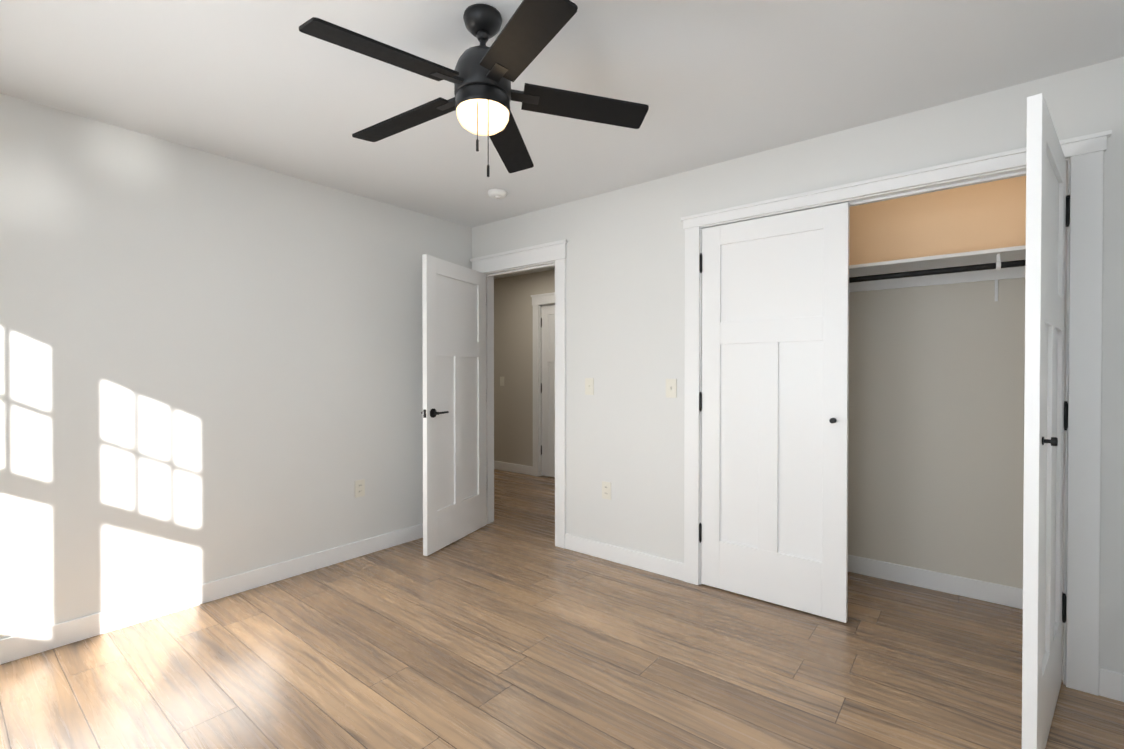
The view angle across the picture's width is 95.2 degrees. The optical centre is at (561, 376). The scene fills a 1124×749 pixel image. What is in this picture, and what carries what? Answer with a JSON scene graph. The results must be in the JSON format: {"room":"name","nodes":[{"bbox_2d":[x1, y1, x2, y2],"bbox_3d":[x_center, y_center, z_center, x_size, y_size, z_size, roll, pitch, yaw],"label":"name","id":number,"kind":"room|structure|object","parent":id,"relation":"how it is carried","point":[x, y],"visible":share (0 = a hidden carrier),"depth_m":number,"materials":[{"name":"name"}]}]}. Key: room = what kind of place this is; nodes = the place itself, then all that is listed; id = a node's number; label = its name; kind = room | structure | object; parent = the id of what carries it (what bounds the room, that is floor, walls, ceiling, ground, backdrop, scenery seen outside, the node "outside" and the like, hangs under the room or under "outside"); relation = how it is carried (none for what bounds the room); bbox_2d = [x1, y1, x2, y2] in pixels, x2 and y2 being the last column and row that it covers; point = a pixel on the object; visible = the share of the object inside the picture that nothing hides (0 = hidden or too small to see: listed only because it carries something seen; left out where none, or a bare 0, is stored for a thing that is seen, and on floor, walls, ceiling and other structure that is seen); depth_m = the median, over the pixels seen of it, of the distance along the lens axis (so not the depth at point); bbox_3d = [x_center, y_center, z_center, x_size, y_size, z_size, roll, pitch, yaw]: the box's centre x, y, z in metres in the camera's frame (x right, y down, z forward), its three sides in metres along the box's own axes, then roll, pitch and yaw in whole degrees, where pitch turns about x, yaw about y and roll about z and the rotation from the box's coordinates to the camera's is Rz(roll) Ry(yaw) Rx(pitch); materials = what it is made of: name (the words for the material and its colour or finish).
{"room":"empty bedroom","nodes":[
{"label":"empty bedroom","id":0,"kind":"room"},
{"bbox_2d":[0,93,471,638],"bbox_3d":[-1.955,0.005,2.843,0.115,2.440,3.715,0,1,39],"label":"wall","id":1,"kind":"structure","parent":0,"point":[210,367],"depth_m":2.71,"materials":[{"name":"paint"}]},
{"bbox_2d":[0,523,422,664],"bbox_3d":[-1.850,1.172,2.863,0.036,0.105,3.570,0,1,39],"label":"baseboard","id":2,"kind":"structure","parent":1,"relation":"attached to","point":[36,641],"depth_m":2.69,"materials":[{"name":"paint"}]},
{"bbox_2d":[355,479,364,497],"bbox_3d":[-1.369,0.759,3.479,0.009,0.114,0.070,0,1,39],"label":"electrical outlet","id":3,"kind":"object","parent":1,"relation":"attached to","point":[359,488],"visible":1,"depth_m":3.48,"materials":[{"name":"beige plastic"}]},
{"bbox_2d":[0,469,1123,748],"bbox_3d":[-0.531,1.274,2.938,6.400,0.100,5.800,0,1,39],"label":"floor","id":4,"kind":"structure","parent":0,"point":[512,625],"depth_m":2.17,"materials":[{"name":"brown wood"}]},
{"bbox_2d":[494,461,532,474],"bbox_3d":[-0.777,1.139,6.539,1.104,0.105,0.014,0,1,39],"label":"baseboard","id":5,"kind":"structure","parent":4,"relation":"on","point":[505,466],"depth_m":6.39,"materials":[{"name":"paint"}]},
{"bbox_2d":[0,0,1123,278],"bbox_3d":[-0.531,-1.266,2.916,6.400,0.100,5.800,0,1,39],"label":"ceiling","id":6,"kind":"structure","parent":0,"point":[266,84],"depth_m":2.06,"materials":[{"name":"paint"}]},
{"bbox_2d":[299,0,648,176],"bbox_3d":[-0.292,-0.922,1.712,1.094,0.565,1.076,0,1,39],"label":"fan","id":7,"kind":"object","parent":6,"relation":"hanging from","point":[481,76],"visible":1,"depth_m":1.66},
{"bbox_2d":[488,188,506,198],"bbox_3d":[-0.426,-1.200,3.397,0.128,0.040,0.128,0,1,39],"label":"smoke detector","id":8,"kind":"object","parent":6,"relation":"attached to","point":[496,193],"visible":1,"depth_m":3.36,"materials":[{"name":"white plastic"}]},
{"bbox_2d":[494,176,1025,588],"bbox_3d":[0.265,-0.006,4.089,6.015,2.440,0.781,0,1,39],"label":"wall","id":9,"kind":"structure","parent":0,"point":[936,432],"depth_m":2.96,"materials":[{"name":"paint"}]},
{"bbox_2d":[500,377,503,385],"bbox_3d":[-0.764,0.062,6.517,0.070,0.114,0.017,0,1,39],"label":"light switch","id":10,"kind":"object","parent":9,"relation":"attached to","point":[501,381],"visible":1,"depth_m":6.52,"materials":[{"name":"beige plastic"}]},
{"bbox_2d":[541,305,554,476],"bbox_3d":[0.057,0.174,5.936,0.763,2.030,0.141,0,1,39],"label":"hall door","id":11,"kind":"structure","parent":9,"relation":"in","point":[548,390],"depth_m":6.09,"materials":[{"name":"paint"}]},
{"bbox_2d":[848,554,1022,608],"bbox_3d":[1.920,1.170,3.114,2.000,0.105,0.014,0,1,39],"label":"baseboard","id":12,"kind":"structure","parent":9,"relation":"attached to","point":[1005,595],"depth_m":2.92,"materials":[{"name":"paint"}]},
{"bbox_2d":[849,245,1025,300],"bbox_3d":[1.812,-0.515,2.964,2.000,0.219,0.360,0,1,39],"label":"shelf","id":13,"kind":"object","parent":9,"relation":"attached to","point":[996,264],"visible":0.52,"depth_m":2.78,"materials":[{"name":"paint"}]},
{"bbox_2d":[472,57,1123,673],"bbox_3d":[-0.015,-0.003,3.741,6.015,2.440,0.115,0,1,39],"label":"wall","id":14,"kind":"structure","parent":0,"point":[624,313],"depth_m":3.12,"materials":[{"name":"paint"}]},
{"bbox_2d":[421,254,485,555],"bbox_3d":[-0.774,0.193,3.813,0.141,2.030,0.773,0,1,23],"label":"bedroom door","id":15,"kind":"structure","parent":14,"relation":"in","point":[453,412],"depth_m":3.74,"materials":[{"name":"paint"}]},
{"bbox_2d":[470,239,567,548],"bbox_3d":[-0.309,0.127,3.978,1.001,2.175,0.178,0,1,39],"label":"door frame","id":16,"kind":"structure","parent":14,"relation":"attached to","point":[550,254],"depth_m":3.96,"materials":[{"name":"paint"}]},
{"bbox_2d":[585,378,593,394],"bbox_3d":[0.184,0.069,3.497,0.070,0.114,0.017,0,1,39],"label":"light switch","id":17,"kind":"object","parent":14,"relation":"attached to","point":[589,386],"visible":1,"depth_m":3.50,"materials":[{"name":"beige plastic"}]},
{"bbox_2d":[602,481,610,499],"bbox_3d":[0.295,0.760,3.419,0.070,0.114,0.009,0,1,39],"label":"electrical outlet","id":18,"kind":"object","parent":14,"relation":"attached to","point":[606,490],"visible":1,"depth_m":3.41,"materials":[{"name":"beige plastic"}]},
{"bbox_2d":[565,534,683,580],"bbox_3d":[0.379,1.168,3.352,0.910,0.105,0.014,0,1,39],"label":"baseboard","id":19,"kind":"structure","parent":14,"relation":"attached to","point":[647,562],"depth_m":3.31,"materials":[{"name":"paint"}]},
{"bbox_2d":[666,379,676,397],"bbox_3d":[0.659,0.073,3.115,0.070,0.114,0.017,0,1,39],"label":"light switch","id":20,"kind":"object","parent":14,"relation":"attached to","point":[671,388],"visible":1,"depth_m":3.11,"materials":[{"name":"beige plastic"}]},
{"bbox_2d":[699,202,849,622],"bbox_3d":[1.106,0.180,2.769,0.766,2.075,0.069,0,1,39],"label":"closet door","id":21,"kind":"structure","parent":14,"relation":"in","point":[774,408],"depth_m":2.74,"materials":[{"name":"paint"}]},
{"bbox_2d":[681,130,1111,695],"bbox_3d":[1.435,0.146,2.557,1.761,2.163,0.146,0,1,39],"label":"door frame","id":22,"kind":"structure","parent":14,"relation":"attached to","point":[1082,398],"depth_m":2.02,"materials":[{"name":"paint"}]},
{"bbox_2d":[1022,93,1069,748],"bbox_3d":[1.718,0.189,1.796,0.766,2.075,0.069,0,1,-42],"label":"closet door","id":23,"kind":"structure","parent":14,"relation":"in","point":[1045,403],"depth_m":1.60,"materials":[{"name":"paint"}]}
]}

